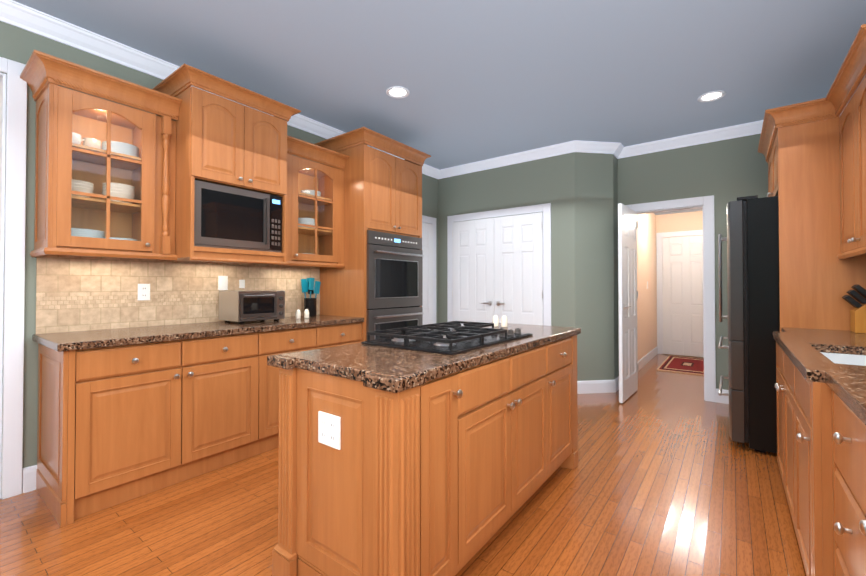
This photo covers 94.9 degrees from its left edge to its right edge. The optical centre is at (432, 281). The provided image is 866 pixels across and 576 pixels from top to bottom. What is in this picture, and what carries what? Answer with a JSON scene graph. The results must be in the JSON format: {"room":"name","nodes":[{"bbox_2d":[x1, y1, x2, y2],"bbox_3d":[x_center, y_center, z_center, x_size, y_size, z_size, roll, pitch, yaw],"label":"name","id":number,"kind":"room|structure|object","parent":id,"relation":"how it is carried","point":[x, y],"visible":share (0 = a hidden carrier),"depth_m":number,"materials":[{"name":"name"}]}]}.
{"room":"kitchen","nodes":[
{"label":"kitchen","id":0,"kind":"room"},
{"bbox_2d":[0,21,437,498],"bbox_3d":[-1.825,-0.162,3.165,0.120,2.800,6.390,-1,-1,37],"label":"wall","id":1,"kind":"structure","parent":0,"point":[18,44],"depth_m":2.35,"materials":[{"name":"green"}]},
{"bbox_2d":[0,57,26,499],"bbox_3d":[-2.783,-0.023,1.891,0.164,2.490,1.165,-1,-1,37],"label":"door frame","id":2,"kind":"structure","parent":1,"relation":"attached to","point":[13,124],"depth_m":2.27,"materials":[{"name":"white wood"}]},
{"bbox_2d":[36,255,319,333],"bbox_3d":[-1.742,0.075,3.163,0.010,0.495,2.023,-1,-1,37],"label":"tile backsplash","id":3,"kind":"structure","parent":1,"relation":"attached to","point":[80,293],"depth_m":2.76,"materials":[{"name":"tile"}]},
{"bbox_2d":[138,284,149,299],"bbox_3d":[-2.019,0.076,2.779,0.008,0.115,0.072,-1,-1,37],"label":"outlet","id":4,"kind":"object","parent":3,"relation":"attached to","point":[143,291],"depth_m":2.78,"materials":[{"name":"white plastic"}]},
{"bbox_2d":[218,276,227,289],"bbox_3d":[-1.694,0.015,3.211,0.009,0.115,0.072,-1,-1,37],"label":"outlet","id":5,"kind":"object","parent":3,"relation":"attached to","point":[222,280],"depth_m":3.21,"materials":[{"name":"white plastic"}]},
{"bbox_2d":[239,280,244,287],"bbox_3d":[-1.601,0.024,3.335,0.009,0.070,0.045,-1,-1,37],"label":"outlet","id":6,"kind":"object","parent":3,"relation":"attached to","point":[241,282],"depth_m":3.33,"materials":[{"name":"white plastic"}]},
{"bbox_2d":[0,0,439,178],"bbox_3d":[-1.777,-1.514,3.070,0.090,0.100,6.270,-1,-1,37],"label":"crown molding","id":7,"kind":"structure","parent":1,"relation":"attached to","point":[21,16],"depth_m":2.58,"materials":[{"name":"white wood"}]},
{"bbox_2d":[152,66,291,197],"bbox_3d":[-1.550,-0.987,2.954,0.578,0.661,0.680,-1,-1,37],"label":"upper cabinet","id":8,"kind":"object","parent":1,"relation":"attached to","point":[186,137],"depth_m":2.64,"materials":[{"name":"brown wood"}]},
{"bbox_2d":[71,179,93,197],"bbox_3d":[-2.122,-0.537,2.372,0.148,0.106,0.148,0,-1,22],"label":"dish","id":9,"kind":"object","parent":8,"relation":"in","point":[82,187],"depth_m":2.34,"materials":[{"name":"white ceramic"}]},
{"bbox_2d":[71,228,137,240],"bbox_3d":[-2.061,-0.249,2.449,0.222,0.107,0.396,-1,-1,37],"label":"dish","id":10,"kind":"object","parent":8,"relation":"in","point":[99,233],"depth_m":2.34,"materials":[{"name":"white ceramic"}]},
{"bbox_2d":[72,132,138,156],"bbox_3d":[-2.031,-0.822,2.456,0.184,0.085,0.369,0,-1,22],"label":"dish","id":11,"kind":"object","parent":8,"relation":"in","point":[127,149],"depth_m":2.46,"materials":[{"name":"white ceramic"}]},
{"bbox_2d":[102,182,134,202],"bbox_3d":[-1.994,-0.544,2.525,0.162,0.124,0.162,0,-1,22],"label":"dish","id":12,"kind":"object","parent":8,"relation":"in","point":[131,188],"depth_m":2.47,"materials":[{"name":"white ceramic"}]},
{"bbox_2d":[194,180,281,251],"bbox_3d":[-1.535,-0.434,2.937,0.555,0.430,0.628,-1,-1,37],"label":"microwave","id":13,"kind":"object","parent":8,"relation":"attached to","point":[227,217],"visible":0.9,"depth_m":2.76,"materials":[{"name":"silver metal"}]},
{"bbox_2d":[298,218,314,228],"bbox_3d":[-1.169,-0.517,3.637,0.199,0.096,0.199,0,-1,31],"label":"dish","id":14,"kind":"object","parent":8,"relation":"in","point":[306,220],"depth_m":3.56,"materials":[{"name":"white ceramic"}]},
{"bbox_2d":[301,190,320,196],"bbox_3d":[-1.161,-0.808,3.606,0.180,0.085,0.354,0,-1,19],"label":"dish","id":15,"kind":"object","parent":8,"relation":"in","point":[312,192],"depth_m":3.61,"materials":[{"name":"white ceramic"}]},
{"bbox_2d":[422,222,432,329],"bbox_3d":[-0.228,0.234,5.153,0.028,2.030,0.729,-1,-1,37],"label":"door","id":16,"kind":"structure","parent":1,"relation":"in","point":[427,241],"depth_m":5.35,"materials":[{"name":"white wood"}]},
{"bbox_2d":[422,215,435,323],"bbox_3d":[-0.234,0.191,5.157,0.020,2.140,0.915,-1,-1,37],"label":"door frame","id":17,"kind":"structure","parent":1,"relation":"attached to","point":[429,220],"depth_m":5.48,"materials":[{"name":"white wood"}]},
{"bbox_2d":[0,354,806,575],"bbox_3d":[-0.528,1.293,4.430,8.810,0.080,10.400,-1,-1,37],"label":"floor","id":18,"kind":"structure","parent":0,"point":[667,476],"depth_m":2.06,"materials":[{"name":"brown wood"}]},
{"bbox_2d":[36,331,271,526],"bbox_3d":[-1.768,0.793,2.602,0.628,0.876,1.090,-1,-1,37],"label":"base cabinet","id":19,"kind":"object","parent":18,"relation":"on","point":[116,425],"depth_m":2.28,"materials":[{"name":"brown wood"}]},
{"bbox_2d":[32,315,363,351],"bbox_3d":[-1.489,0.340,2.959,0.652,0.040,2.036,-1,-1,37],"label":"countertop","id":20,"kind":"structure","parent":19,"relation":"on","point":[72,341],"depth_m":2.48,"materials":[{"name":"brown stone"}]},
{"bbox_2d":[219,290,284,323],"bbox_3d":[-1.427,0.199,3.167,0.347,0.245,0.380,-1,-1,37],"label":"toaster oven","id":21,"kind":"object","parent":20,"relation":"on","point":[240,307],"visible":1,"depth_m":3.05,"materials":[{"name":"silver metal"}]},
{"bbox_2d":[296,309,308,318],"bbox_3d":[-1.145,0.286,3.489,0.044,0.079,0.129,-1,-1,37],"label":"salt","id":22,"kind":"object","parent":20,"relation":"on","point":[298,313],"visible":1,"depth_m":3.46,"materials":[{"name":"beige ceramic"}]},
{"bbox_2d":[301,278,320,316],"bbox_3d":[-1.143,0.148,3.718,0.115,0.361,0.171,-1,-1,37],"label":"utensil crock","id":23,"kind":"object","parent":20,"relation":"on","point":[310,288],"visible":0.92,"depth_m":3.69,"materials":[{"name":"teal plastic"}]},
{"bbox_2d":[268,322,361,450],"bbox_3d":[-1.199,0.802,3.357,0.628,0.876,1.041,-1,-1,37],"label":"base cabinet","id":24,"kind":"object","parent":18,"relation":"on","point":[310,338],"depth_m":3.07,"materials":[{"name":"brown wood"}]},
{"bbox_2d":[315,127,430,341],"bbox_3d":[-0.599,-0.054,4.097,0.710,2.605,0.982,-1,-1,37],"label":"tall cabinet","id":25,"kind":"object","parent":18,"relation":"on","point":[382,191],"visible":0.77,"depth_m":3.75,"materials":[{"name":"brown wood"}]},
{"bbox_2d":[366,230,423,340],"bbox_3d":[-0.579,0.222,4.079,0.699,1.357,0.782,-1,-1,37],"label":"wall oven","id":26,"kind":"object","parent":25,"relation":"in","point":[394,281],"visible":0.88,"depth_m":3.85,"materials":[{"name":"black metal"}]},
{"bbox_2d":[272,335,577,575],"bbox_3d":[0.177,0.788,2.137,0.700,0.875,1.825,-1,-1,37],"label":"kitchen island","id":27,"kind":"object","parent":18,"relation":"on","point":[449,475],"visible":0.96,"depth_m":1.50,"materials":[{"name":"brown wood"}]},
{"bbox_2d":[267,323,580,392],"bbox_3d":[0.171,0.331,2.160,0.710,0.040,1.883,-1,-1,37],"label":"island countertop","id":28,"kind":"structure","parent":27,"relation":"on","point":[391,369],"depth_m":1.56,"materials":[{"name":"brown stone"}]},
{"bbox_2d":[361,321,532,354],"bbox_3d":[0.111,0.280,2.114,0.540,0.057,0.820,-1,-1,37],"label":"cooktop","id":29,"kind":"object","parent":28,"relation":"in","point":[452,338],"visible":1,"depth_m":1.93,"materials":[{"name":"black metal"}]},
{"bbox_2d":[492,315,507,326],"bbox_3d":[0.465,0.277,2.764,0.109,0.079,0.044,0,-1,33],"label":"salt shaker","id":30,"kind":"object","parent":28,"relation":"on","point":[504,321],"visible":0.96,"depth_m":2.74,"materials":[{"name":"beige ceramic"}]},
{"bbox_2d":[657,355,703,375],"bbox_3d":[3.863,1.265,6.037,0.630,0.011,1.450,-1,-1,37],"label":"rug","id":31,"kind":"object","parent":18,"relation":"on","point":[685,365],"visible":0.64,"depth_m":5.93,"materials":[{"name":"red fabric"}]},
{"bbox_2d":[718,195,779,452],"bbox_3d":[2.800,0.310,3.055,0.979,1.852,0.910,-1,-1,37],"label":"refrigerator","id":32,"kind":"object","parent":18,"relation":"on","point":[752,240],"visible":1,"depth_m":2.86,"materials":[{"name":"black metal"}]},
{"bbox_2d":[779,346,786,473],"bbox_3d":[2.552,0.791,2.396,0.631,0.876,0.348,-1,-1,37],"label":"base cabinet","id":33,"kind":"object","parent":18,"relation":"on","point":[782,356],"depth_m":2.11,"materials":[{"name":"brown wood"}]},
{"bbox_2d":[773,327,865,424],"bbox_3d":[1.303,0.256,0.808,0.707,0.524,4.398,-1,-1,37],"label":"countertop","id":34,"kind":"structure","parent":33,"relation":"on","point":[842,375],"depth_m":1.70,"materials":[{"name":"brown stone"}]},
{"bbox_2d":[842,284,865,332],"bbox_3d":[2.660,0.166,2.393,0.270,0.293,0.120,-1,-1,37],"label":"knife block","id":35,"kind":"object","parent":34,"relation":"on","point":[858,318],"visible":1,"depth_m":2.40,"materials":[{"name":"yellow wood"}]},
{"bbox_2d":[803,386,814,565],"bbox_3d":[1.841,0.875,1.587,0.446,0.688,0.666,-1,-1,37],"label":"base cabinet","id":36,"kind":"object","parent":18,"relation":"on","point":[808,391],"depth_m":1.41,"materials":[{"name":"brown wood"}]},
{"bbox_2d":[787,352,853,529],"bbox_3d":[2.227,0.787,2.107,0.454,0.876,0.628,-1,-1,37],"label":"base cabinet","id":37,"kind":"object","parent":18,"relation":"on","point":[795,380],"depth_m":1.72,"materials":[{"name":"brown wood"}]},
{"bbox_2d":[815,382,826,575],"bbox_3d":[1.561,0.777,1.239,0.473,0.876,0.227,-1,-1,37],"label":"base cabinet","id":38,"kind":"object","parent":18,"relation":"on","point":[821,444],"depth_m":1.33,"materials":[{"name":"brown wood"}]},
{"bbox_2d":[823,383,865,575],"bbox_3d":[1.405,0.773,0.888,0.648,0.876,0.581,-1,-1,37],"label":"base cabinet","id":39,"kind":"object","parent":18,"relation":"on","point":[842,429],"depth_m":1.17,"materials":[{"name":"brown wood"}]},
{"bbox_2d":[863,423,865,557],"bbox_3d":[1.116,0.768,0.506,0.650,0.876,0.500,-1,-1,37],"label":"base cabinet","id":40,"kind":"object","parent":18,"relation":"on","point":[864,426],"depth_m":0.99,"materials":[{"name":"brown wood"}]},
{"bbox_2d":[13,0,865,169],"bbox_3d":[0.033,-1.616,2.051,4.450,0.080,7.060,-1,-1,37],"label":"ceiling","id":41,"kind":"structure","parent":0,"point":[480,80],"depth_m":2.80,"materials":[{"name":"grey paint"}]},
{"bbox_2d":[386,86,409,97],"bbox_3d":[-0.289,-1.556,3.268,0.197,0.010,0.200,-1,-1,37],"label":"recessed light","id":42,"kind":"object","parent":41,"relation":"in","point":[398,92],"depth_m":3.28,"materials":[{"name":"white"}]},
{"bbox_2d":[698,91,725,101],"bbox_3d":[2.341,-1.555,3.340,0.187,0.010,0.205,-1,-1,37],"label":"recessed light","id":43,"kind":"object","parent":41,"relation":"in","point":[714,95],"depth_m":3.36,"materials":[{"name":"white"}]},
{"bbox_2d":[438,152,574,326],"bbox_3d":[0.866,-0.140,5.062,1.895,2.800,0.120,-1,-1,37],"label":"wall","id":44,"kind":"structure","parent":0,"point":[551,180],"depth_m":4.75,"materials":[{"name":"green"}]},
{"bbox_2d":[22,376,728,492],"bbox_3d":[0.691,1.164,2.892,4.210,0.140,4.633,-1,-1,37],"label":"baseboard","id":45,"kind":"structure","parent":44,"relation":"attached to","point":[583,387],"depth_m":4.42,"materials":[{"name":"white wood"}]},
{"bbox_2d":[452,212,542,325],"bbox_3d":[0.764,0.223,5.007,1.273,2.050,0.078,-1,-1,37],"label":"closet doors","id":46,"kind":"structure","parent":44,"relation":"in","point":[497,266],"depth_m":4.97,"materials":[{"name":"white wood"}]},
{"bbox_2d":[447,203,550,325],"bbox_3d":[0.784,0.180,5.033,1.455,2.160,0.020,-1,-1,37],"label":"trim","id":47,"kind":"structure","parent":44,"relation":"attached to","point":[545,209],"depth_m":4.75,"materials":[{"name":"white wood"}]},
{"bbox_2d":[440,111,842,178],"bbox_3d":[1.900,-1.496,4.512,3.990,0.100,0.640,-1,-1,37],"label":"crown molding","id":48,"kind":"structure","parent":44,"relation":"attached to","point":[617,149],"depth_m":4.47,"materials":[{"name":"white wood"}]},
{"bbox_2d":[574,152,613,380],"bbox_3d":[1.809,-0.146,4.537,0.467,2.800,0.120,0,-1,-8],"label":"wall","id":49,"kind":"structure","parent":0,"point":[594,283],"depth_m":4.48,"materials":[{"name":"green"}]},
{"bbox_2d":[613,155,618,378],"bbox_3d":[2.103,-0.144,4.682,0.120,2.800,0.340,-1,-1,37],"label":"wall","id":50,"kind":"structure","parent":0,"point":[615,244],"depth_m":4.60,"materials":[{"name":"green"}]},
{"bbox_2d":[637,211,703,360],"bbox_3d":[2.662,0.023,4.483,1.020,2.460,0.021,-1,-1,37],"label":"wall","id":51,"kind":"structure","parent":0,"point":[650,225],"depth_m":4.58,"materials":[{"name":"beige paint"}]},
{"bbox_2d":[638,233,658,369],"bbox_3d":[3.127,0.200,5.921,0.030,2.140,2.840,-1,-1,37],"label":"trim","id":52,"kind":"structure","parent":51,"relation":"attached to","point":[648,357],"depth_m":7.02,"materials":[{"name":"white wood"}]},
{"bbox_2d":[658,230,702,353],"bbox_3d":[4.335,0.211,6.777,0.870,2.140,0.020,-1,-1,37],"label":"trim","id":53,"kind":"structure","parent":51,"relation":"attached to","point":[693,232],"depth_m":7.00,"materials":[{"name":"white wood"}]},
{"bbox_2d":[662,235,703,356],"bbox_3d":[4.302,0.253,6.751,0.707,2.030,0.095,-1,-1,37],"label":"door","id":54,"kind":"structure","parent":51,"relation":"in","point":[682,269],"depth_m":6.79,"materials":[{"name":"white wood"}]},
{"bbox_2d":[654,208,702,214],"bbox_3d":[3.607,-1.232,5.752,1.260,0.080,3.160,-1,-1,37],"label":"ceiling","id":55,"kind":"structure","parent":0,"point":[680,211],"depth_m":6.74,"materials":[{"name":"grey paint"}]},
{"bbox_2d":[617,130,777,389],"bbox_3d":[3.058,-0.151,4.100,2.105,2.800,0.120,-1,-1,37],"label":"wall","id":56,"kind":"structure","parent":0,"point":[724,172],"depth_m":4.13,"materials":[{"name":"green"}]},
{"bbox_2d":[618,203,638,402],"bbox_3d":[2.128,0.224,4.296,0.089,2.030,0.669,-1,-1,37],"label":"hall door","id":57,"kind":"structure","parent":56,"relation":"in","point":[627,295],"depth_m":4.21,"materials":[{"name":"white wood"}]},
{"bbox_2d":[625,195,715,401],"bbox_3d":[2.613,0.183,4.419,0.856,2.140,0.140,-1,-1,37],"label":"door frame","id":58,"kind":"structure","parent":56,"relation":"attached to","point":[707,202],"depth_m":4.14,"materials":[{"name":"white wood"}]},
{"bbox_3d":[1.763,-0.191,0.731,0.120,2.800,6.820,-1,-1,37],"label":"wall","id":59,"kind":"structure","parent":0,"visible":0},
{"bbox_2d":[766,100,833,211],"bbox_3d":[2.950,-0.910,2.960,0.648,0.540,0.944,-1,-1,37],"label":"upper cabinet","id":60,"kind":"object","parent":59,"relation":"attached to","point":[815,160],"depth_m":2.68,"materials":[{"name":"brown wood"}]},
{"bbox_2d":[834,44,865,255],"bbox_3d":[2.500,-0.685,2.113,0.350,1.010,0.896,-1,-1,37],"label":"upper cabinet","id":61,"kind":"object","parent":59,"relation":"attached to","point":[849,128],"depth_m":2.31,"materials":[{"name":"brown wood"}]}
]}

